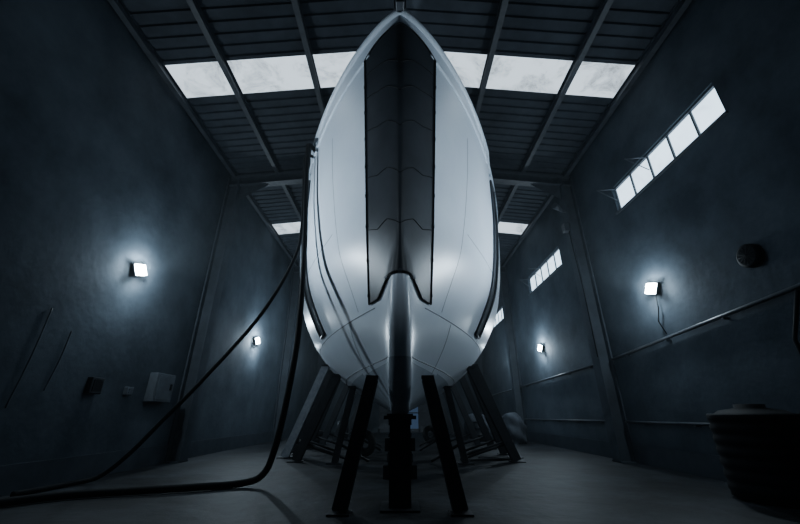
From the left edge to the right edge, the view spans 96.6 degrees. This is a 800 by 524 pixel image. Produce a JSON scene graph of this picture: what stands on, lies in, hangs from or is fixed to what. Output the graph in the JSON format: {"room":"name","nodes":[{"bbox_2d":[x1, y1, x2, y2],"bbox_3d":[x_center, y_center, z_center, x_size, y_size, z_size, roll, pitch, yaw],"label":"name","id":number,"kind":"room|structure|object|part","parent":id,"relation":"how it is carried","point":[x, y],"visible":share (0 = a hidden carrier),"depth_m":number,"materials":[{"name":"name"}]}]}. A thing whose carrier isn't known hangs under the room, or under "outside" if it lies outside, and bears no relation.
{"room":"boat shed","nodes":[
{"label":"boat shed","id":0,"kind":"room"},
{"bbox_2d":[0,0,318,465],"bbox_3d":[-6.525,1.705,13.141,0.250,9.620,33.500,0,-23,0],"label":"wall","id":1,"kind":"structure","parent":0,"point":[104,171],"depth_m":7.75,"materials":[{"name":"paint"}]},
{"bbox_2d":[5,308,52,407],"bbox_3d":[-6.380,1.605,6.155,0.019,1.701,0.139,0,-23,0],"label":"hanging cable","id":2,"kind":"object","parent":1,"relation":"attached to","point":[51,308],"visible":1,"depth_m":6.15,"materials":[{"name":"black rubber"}]},
{"bbox_2d":[43,331,71,390],"bbox_3d":[-6.380,1.822,6.661,0.019,1.102,0.139,0,-23,0],"label":"hanging cable","id":3,"kind":"object","parent":1,"relation":"attached to","point":[71,331],"visible":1,"depth_m":6.66,"materials":[{"name":"paint"}]},
{"bbox_2d":[83,377,104,393],"bbox_3d":[-6.334,2.564,7.404,0.128,0.320,0.330,0,-23,0],"label":"box","id":4,"kind":"object","parent":1,"relation":"attached to","point":[94,385],"visible":1,"depth_m":7.32,"materials":[{"name":"metal"}]},
{"bbox_2d":[123,387,133,394],"bbox_3d":[-6.344,3.018,8.335,0.108,0.180,0.200,0,-23,0],"label":"switch box","id":5,"kind":"object","parent":1,"relation":"attached to","point":[127,390],"visible":1,"depth_m":8.28,"materials":[{"name":"paint"}]},
{"bbox_2d":[131,264,146,275],"bbox_3d":[-6.299,0.192,8.622,0.199,0.363,0.404,0,-23,0],"label":"floodlight","id":6,"kind":"object","parent":1,"relation":"attached to","point":[138,269],"visible":1,"depth_m":8.53,"materials":[{"name":"paint"}]},
{"bbox_2d":[0,429,291,496],"bbox_3d":[-6.382,5.918,11.335,0.034,0.448,33.500,0,-23,0],"label":"baseboard","id":7,"kind":"structure","parent":1,"relation":"attached to","point":[13,477],"depth_m":7.43,"materials":[{"name":"paint"}]},
{"bbox_2d":[143,373,175,402],"bbox_3d":[-6.264,3.307,9.365,0.268,0.700,0.780,0,-23,0],"label":"electrical box","id":8,"kind":"object","parent":1,"relation":"attached to","point":[160,386],"visible":1,"depth_m":9.16,"materials":[{"name":"paint"}]},
{"bbox_2d":[253,337,259,343],"bbox_3d":[-6.299,3.467,15.704,0.199,0.363,0.404,0,-23,0],"label":"floodlight","id":9,"kind":"object","parent":1,"relation":"attached to","point":[256,340],"visible":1,"depth_m":15.57,"materials":[{"name":"paint"}]},
{"bbox_2d":[121,0,678,264],"bbox_3d":[0.000,-3.061,15.184,13.300,0.743,33.500,0,-23,0],"label":"ceiling","id":10,"kind":"structure","parent":0,"point":[510,121],"depth_m":9.27,"materials":[{"name":"grey metal"}]},
{"bbox_2d":[165,52,634,97],"bbox_3d":[0.000,-5.291,10.036,12.790,0.672,1.080,0,-23,0],"label":"skylight","id":11,"kind":"object","parent":10,"relation":"attached to","point":[204,79],"visible":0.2,"depth_m":9.96,"materials":[{"name":"white glass"}]},
{"bbox_2d":[272,222,527,233],"bbox_3d":[0.000,-1.918,17.904,12.790,0.672,1.100,0,-23,0],"label":"skylight","id":12,"kind":"object","parent":10,"relation":"attached to","point":[503,227],"visible":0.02,"depth_m":17.78,"materials":[{"name":"white glass"}]},
{"bbox_2d":[0,432,799,523],"bbox_3d":[0.000,6.218,11.207,13.400,0.200,34.100,0,-23,0],"label":"floor","id":13,"kind":"structure","parent":0,"point":[555,485],"depth_m":6.00,"materials":[{"name":"concrete"}]},
{"bbox_2d":[0,143,314,506],"bbox_3d":[-3.852,0.010,7.442,4.803,8.245,0.992,16,-28,-33],"label":"air hose","id":14,"kind":"object","parent":13,"relation":"on","point":[123,491],"visible":0.94,"depth_m":6.39,"materials":[{"name":"black rubber"}]},
{"bbox_2d":[10,154,312,496],"bbox_3d":[-4.370,0.502,8.332,4.202,8.036,1.152,9,-25,-19],"label":"power cable","id":15,"kind":"object","parent":13,"relation":"on","point":[94,478],"visible":0.83,"depth_m":7.42,"materials":[{"name":"black rubber"}]},
{"bbox_2d":[163,178,241,462],"bbox_3d":[-6.189,1.241,11.653,0.418,9.300,0.520,0,-23,0],"label":"steel column","id":16,"kind":"structure","parent":13,"relation":"on","point":[180,437],"depth_m":11.20,"materials":[{"name":"metal"}]},
{"bbox_2d":[272,268,299,440],"bbox_3d":[-6.189,4.708,19.742,0.418,9.300,0.520,0,-23,0],"label":"steel column","id":17,"kind":"structure","parent":13,"relation":"on","point":[295,284],"depth_m":19.70,"materials":[{"name":"metal"}]},
{"bbox_2d":[277,364,332,457],"bbox_3d":[-2.819,4.691,11.376,1.761,2.787,0.369,0,-23,0],"label":"prop","id":18,"kind":"object","parent":13,"relation":"on","point":[292,441],"visible":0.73,"depth_m":11.24,"materials":[{"name":"metal"}]},
{"bbox_2d":[291,370,333,454],"bbox_3d":[-2.819,5.114,12.283,1.662,2.719,0.369,0,-23,0],"label":"prop","id":19,"kind":"object","parent":13,"relation":"on","point":[329,374],"visible":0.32,"depth_m":12.17,"materials":[{"name":"metal"}]},
{"bbox_2d":[287,373,344,462],"bbox_3d":[-2.306,4.529,10.516,1.696,2.432,0.464,5,-24,-12],"label":"prop","id":20,"kind":"object","parent":13,"relation":"on","point":[303,444],"visible":0.88,"depth_m":10.31,"materials":[{"name":"metal"}]},
{"bbox_2d":[317,354,323,374],"bbox_3d":[-6.189,8.175,27.830,0.418,9.300,0.520,0,-23,0],"label":"steel column","id":21,"kind":"structure","parent":13,"relation":"on","point":[320,360],"depth_m":27.88,"materials":[{"name":"metal"}]},
{"bbox_2d":[307,379,340,449],"bbox_3d":[-2.844,5.878,14.023,1.712,2.690,0.369,0,-23,0],"label":"prop","id":22,"kind":"object","parent":13,"relation":"on","point":[315,436],"visible":0.24,"depth_m":13.75,"materials":[{"name":"metal"}]},
{"bbox_2d":[319,384,348,444],"bbox_3d":[-2.744,6.788,16.026,1.712,2.598,0.369,0,-23,0],"label":"prop","id":23,"kind":"object","parent":13,"relation":"on","point":[326,433],"visible":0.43,"depth_m":15.88,"materials":[{"name":"metal"}]},
{"bbox_2d":[337,421,348,438],"bbox_3d":[-3.000,8.804,18.639,0.610,0.898,0.610,0,-23,0],"label":"drum","id":24,"kind":"object","parent":13,"relation":"on","point":[346,435],"visible":0.28,"depth_m":18.52,"materials":[{"name":"paint"}]},
{"bbox_2d":[330,391,356,440],"bbox_3d":[-2.644,7.840,18.404,1.712,2.539,0.369,0,-23,0],"label":"prop","id":25,"kind":"object","parent":13,"relation":"on","point":[339,424],"visible":0.37,"depth_m":18.06,"materials":[{"name":"metal"}]},
{"bbox_2d":[326,386,368,463],"bbox_3d":[-1.391,4.495,9.938,1.118,1.965,0.369,0,-23,0],"label":"prop","id":26,"kind":"object","parent":13,"relation":"on","point":[339,443],"visible":0.89,"depth_m":9.80,"materials":[{"name":"metal"}]},
{"bbox_2d":[326,375,378,516],"bbox_3d":[-0.668,2.615,5.315,0.388,1.832,1.026,-10,-25,22],"label":"prop","id":27,"kind":"object","parent":13,"relation":"on","point":[346,482],"visible":1,"depth_m":5.12,"materials":[{"name":"metal"}]},
{"bbox_2d":[348,396,360,436],"bbox_3d":[-2.544,9.208,21.626,1.712,2.561,0.369,0,-23,0],"label":"prop","id":28,"kind":"object","parent":13,"relation":"on","point":[352,420],"visible":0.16,"depth_m":21.41,"materials":[{"name":"metal"}]},
{"bbox_2d":[361,430,375,456],"bbox_3d":[-1.100,5.717,11.258,0.759,0.759,0.264,-11,-26,24],"label":"tyre","id":29,"kind":"object","parent":13,"relation":"on","point":[370,437],"visible":0.53,"depth_m":11.07,"materials":[{"name":"black rubber"}]},
{"bbox_2d":[380,414,419,512],"bbox_3d":[0.000,3.022,5.548,0.540,1.215,1.220,0,-23,0],"label":"support post","id":30,"kind":"object","parent":13,"relation":"on","point":[399,501],"visible":1,"depth_m":5.09,"materials":[{"name":"metal"}]},
{"bbox_2d":[383,419,416,478],"bbox_3d":[0.000,3.937,7.669,0.700,1.205,0.600,0,-23,0],"label":"block","id":31,"kind":"object","parent":13,"relation":"on","point":[386,464],"visible":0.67,"depth_m":7.30,"materials":[{"name":"metal"}]},
{"bbox_2d":[423,425,434,442],"bbox_3d":[1.400,7.923,16.405,0.760,0.760,0.264,7,-24,-15],"label":"tyre","id":32,"kind":"object","parent":13,"relation":"on","point":[428,428],"visible":0.7,"depth_m":16.30,"materials":[{"name":"black rubber"}]},
{"bbox_2d":[428,396,454,436],"bbox_3d":[2.544,9.208,21.626,1.712,2.561,0.369,0,-23,0],"label":"prop","id":33,"kind":"object","parent":13,"relation":"on","point":[450,428],"visible":0.43,"depth_m":21.36,"materials":[{"name":"metal"}]},
{"bbox_2d":[421,375,473,516],"bbox_3d":[0.668,2.615,5.315,0.388,1.832,1.026,10,-25,-22],"label":"prop","id":34,"kind":"object","parent":13,"relation":"on","point":[453,482],"visible":1,"depth_m":5.12,"materials":[{"name":"metal"}]},
{"bbox_2d":[431,386,473,463],"bbox_3d":[1.391,4.495,9.938,1.118,1.965,0.369,0,-23,0],"label":"prop","id":35,"kind":"object","parent":13,"relation":"on","point":[460,443],"visible":0.89,"depth_m":9.80,"materials":[{"name":"metal"}]},
{"bbox_2d":[443,391,469,440],"bbox_3d":[2.644,7.840,18.404,1.712,2.539,0.369,0,-23,0],"label":"prop","id":36,"kind":"object","parent":13,"relation":"on","point":[460,424],"visible":0.37,"depth_m":18.06,"materials":[{"name":"metal"}]},
{"bbox_2d":[451,384,480,444],"bbox_3d":[2.744,6.788,16.026,1.712,2.598,0.369,0,-23,0],"label":"prop","id":37,"kind":"object","parent":13,"relation":"on","point":[473,433],"visible":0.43,"depth_m":15.88,"materials":[{"name":"metal"}]},
{"bbox_2d":[459,376,497,449],"bbox_3d":[2.844,5.878,14.023,1.712,2.690,0.369,0,-23,0],"label":"prop","id":38,"kind":"object","parent":13,"relation":"on","point":[486,435],"visible":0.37,"depth_m":13.91,"materials":[{"name":"metal"}]},
{"bbox_2d":[464,413,492,438],"bbox_3d":[4.529,9.374,20.482,1.591,1.299,2.024,0,-23,0],"label":"pile","id":39,"kind":"object","parent":13,"relation":"on","point":[472,417],"visible":0.3,"depth_m":19.86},
{"bbox_2d":[472,421,484,441],"bbox_3d":[3.900,8.370,17.628,0.610,0.898,0.610,0,-23,0],"label":"drum","id":40,"kind":"object","parent":13,"relation":"on","point":[475,424],"visible":0.29,"depth_m":17.41,"materials":[{"name":"metal"}]},
{"bbox_2d":[476,354,483,414],"bbox_3d":[6.189,8.175,27.830,0.418,9.300,0.520,0,-23,0],"label":"steel column","id":41,"kind":"structure","parent":13,"relation":"on","point":[479,360],"depth_m":27.79,"materials":[{"name":"metal"}]},
{"bbox_2d":[466,372,507,454],"bbox_3d":[2.819,5.114,12.283,1.662,2.719,0.369,0,-23,0],"label":"prop","id":42,"kind":"object","parent":13,"relation":"on","point":[502,450],"visible":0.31,"depth_m":11.98,"materials":[{"name":"metal"}]},
{"bbox_2d":[468,457,510,460],"bbox_3d":[2.612,5.722,10.381,1.401,0.050,0.539,5,-24,-11],"label":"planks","id":43,"kind":"object","parent":13,"relation":"on","point":[478,458],"visible":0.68,"depth_m":10.18,"materials":[{"name":"wood"}]},
{"bbox_2d":[460,365,525,462],"bbox_3d":[2.603,4.419,10.562,1.793,2.669,0.455,-5,-24,11],"label":"prop","id":44,"kind":"object","parent":13,"relation":"on","point":[508,443],"visible":0.92,"depth_m":10.34,"materials":[{"name":"metal"}]},
{"bbox_2d":[467,364,522,457],"bbox_3d":[2.819,4.691,11.376,1.761,2.787,0.369,0,-23,0],"label":"prop","id":45,"kind":"object","parent":13,"relation":"on","point":[475,365],"visible":0.3,"depth_m":11.30,"materials":[{"name":"metal"}]},
{"bbox_2d":[500,268,527,440],"bbox_3d":[6.189,4.708,19.742,0.418,9.300,0.520,0,-23,0],"label":"steel column","id":46,"kind":"structure","parent":13,"relation":"on","point":[517,393],"depth_m":19.66,"materials":[{"name":"metal"}]},
{"bbox_2d":[502,412,527,443],"bbox_3d":[5.206,7.738,16.680,1.240,1.311,1.653,0,-23,0],"label":"pile","id":47,"kind":"object","parent":13,"relation":"on","point":[515,425],"visible":0.62,"depth_m":16.08,"materials":[{"name":"grey fabric"}]},
{"bbox_2d":[551,178,636,462],"bbox_3d":[5.905,1.211,11.582,1.129,9.300,0.612,6,-24,-14],"label":"steel column","id":48,"kind":"structure","parent":13,"relation":"on","point":[619,437],"depth_m":11.16,"materials":[{"name":"metal"}]},
{"bbox_2d":[706,404,799,508],"bbox_3d":[5.760,2.974,5.634,1.190,1.367,1.190,0,-23,0],"label":"water tank","id":49,"kind":"object","parent":13,"relation":"on","point":[758,446],"visible":1,"depth_m":5.30,"materials":[{"name":"black plastic"}]},
{"bbox_3d":[0.000,5.907,12.265,0.700,1.205,0.600,0,-23,0],"label":"block","id":50,"kind":"object","parent":13,"relation":"on","visible":0},
{"bbox_2d":[300,0,499,413],"bbox_3d":[0.000,2.590,15.915,7.980,7.739,22.714,0,-23,0],"label":"boat","id":51,"kind":"object","parent":50,"relation":"on","point":[402,282],"visible":0.93,"depth_m":7.29,"materials":[{"name":"paint"}]},
{"bbox_3d":[0.000,-0.124,10.117,5.837,4.374,1.373,0,-23,0],"label":"fender panel","id":52,"kind":"part","parent":51,"relation":"part of","materials":[{"name":"paint"}]},
{"bbox_3d":[0.000,-0.007,17.130,7.980,1.270,22.528,0,-23,0],"label":"cap rail","id":53,"kind":"part","parent":51,"relation":"part of","materials":[{"name":"paint"}]},
{"bbox_2d":[108,0,691,266],"bbox_3d":[0.000,-2.946,15.134,12.640,0.871,33.500,0,-23,0],"label":"rafters","id":54,"kind":"structure","parent":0,"point":[118,6],"depth_m":9.84,"materials":[{"name":"grey metal"}]},
{"bbox_2d":[320,362,479,431],"bbox_3d":[0.000,7.902,28.845,13.300,10.600,0.250,0,-23,0],"label":"wall","id":55,"kind":"structure","parent":0,"point":[373,425],"depth_m":27.29,"materials":[{"name":"paint"}]},
{"bbox_2d":[379,402,431,431],"bbox_3d":[0.400,11.547,27.070,4.000,2.499,0.120,0,-23,0],"label":"door","id":56,"kind":"structure","parent":55,"relation":"in","point":[421,412],"depth_m":26.91,"materials":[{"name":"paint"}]},
{"bbox_2d":[229,170,570,199],"bbox_3d":[0.000,-3.041,13.489,12.780,1.617,0.300,0,-23,0],"label":"rafter","id":57,"kind":"object","parent":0,"point":[251,183],"depth_m":13.48,"materials":[{"name":"grey metal"}]},
{"bbox_2d":[294,265,505,272],"bbox_3d":[0.000,0.426,21.577,12.780,1.617,0.300,0,-23,0],"label":"rafter","id":58,"kind":"object","parent":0,"point":[295,267],"depth_m":21.57,"materials":[{"name":"grey metal"}]},
{"bbox_2d":[481,0,799,454],"bbox_3d":[6.525,1.705,13.141,0.250,9.620,33.500,0,-23,0],"label":"wall","id":59,"kind":"structure","parent":0,"point":[738,185],"depth_m":7.97,"materials":[{"name":"paint"}]},
{"bbox_2d":[492,308,503,329],"bbox_3d":[6.261,3.891,23.915,0.577,0.870,3.907,0,-23,0],"label":"window","id":60,"kind":"structure","parent":59,"relation":"in","point":[499,318],"depth_m":23.44,"materials":[{"name":"glass"}]},
{"bbox_2d":[492,389,511,395],"bbox_3d":[6.340,8.447,22.899,0.119,0.227,8.251,0,-23,0],"label":"pipe","id":61,"kind":"object","parent":59,"relation":"attached to","point":[506,391],"visible":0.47,"depth_m":21.91,"materials":[{"name":"metal"}]},
{"bbox_2d":[519,247,561,295],"bbox_3d":[6.261,0.503,16.010,0.577,0.870,3.907,0,-23,0],"label":"window","id":62,"kind":"structure","parent":59,"relation":"in","point":[553,263],"depth_m":16.03,"materials":[{"name":"glass"}]},
{"bbox_2d":[538,344,543,351],"bbox_3d":[6.299,3.854,15.973,0.199,0.363,0.404,0,-23,0],"label":"floodlight","id":63,"kind":"object","parent":59,"relation":"attached to","point":[540,347],"visible":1,"depth_m":15.86,"materials":[{"name":"paint"}]},
{"bbox_2d":[520,364,592,386],"bbox_3d":[6.340,4.843,14.897,0.119,0.245,8.301,0,-23,0],"label":"pipe","id":64,"kind":"object","parent":59,"relation":"attached to","point":[589,366],"visible":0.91,"depth_m":13.99,"materials":[{"name":"metal"}]},
{"bbox_2d":[524,419,604,422],"bbox_3d":[6.340,6.333,14.258,0.119,0.108,8.300,0,-23,0],"label":"pipe","id":65,"kind":"object","parent":59,"relation":"attached to","point":[557,420],"visible":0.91,"depth_m":13.40,"materials":[{"name":"metal"}]},
{"bbox_2d":[527,431,726,481],"bbox_3d":[6.382,5.918,11.335,0.034,0.448,33.500,0,-23,0],"label":"baseboard","id":66,"kind":"structure","parent":59,"relation":"attached to","point":[698,464],"depth_m":8.88,"materials":[{"name":"paint"}]},
{"bbox_2d":[645,283,659,293],"bbox_3d":[6.299,0.663,8.909,0.199,0.363,0.404,0,-23,0],"label":"floodlight","id":67,"kind":"object","parent":59,"relation":"attached to","point":[651,288],"visible":1,"depth_m":8.81,"materials":[{"name":"paint"}]},
{"bbox_2d":[655,295,666,333],"bbox_3d":[6.330,1.302,8.717,0.027,0.966,0.177,0,-23,0],"label":"cable","id":68,"kind":"object","parent":67,"relation":"attached to","point":[655,295],"visible":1,"depth_m":8.72,"materials":[{"name":"black rubber"}]},
{"bbox_2d":[597,84,727,214],"bbox_3d":[6.261,-2.544,8.901,0.577,0.870,3.877,0,-23,0],"label":"window","id":69,"kind":"structure","parent":59,"relation":"in","point":[708,110],"depth_m":8.53,"materials":[{"name":"glass"}]},
{"bbox_2d":[625,421,709,426],"bbox_3d":[6.340,3.813,8.402,0.119,0.090,3.450,0,-23,0],"label":"pipe","id":70,"kind":"object","parent":59,"relation":"attached to","point":[639,422],"visible":0.83,"depth_m":8.28,"materials":[{"name":"metal"}]},
{"bbox_2d":[610,283,799,360],"bbox_3d":[6.340,1.048,6.976,0.119,0.610,8.255,0,-23,0],"label":"pipe","id":71,"kind":"object","parent":59,"relation":"attached to","point":[797,286],"visible":1,"depth_m":7.04,"materials":[{"name":"metal"}]},
{"bbox_2d":[792,289,799,353],"bbox_3d":[6.280,1.198,5.499,0.060,1.535,0.406,0,-23,0],"label":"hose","id":72,"kind":"object","parent":71,"relation":"attached to","point":[797,291],"visible":1,"depth_m":5.64,"materials":[{"name":"black rubber"}]},
{"bbox_2d":[736,244,764,267],"bbox_3d":[6.328,-0.111,6.467,0.138,0.440,0.440,0,-23,0],"label":"air vent","id":73,"kind":"object","parent":59,"relation":"in","point":[747,255],"visible":1,"depth_m":6.38,"materials":[{"name":"black metal"}]}
]}

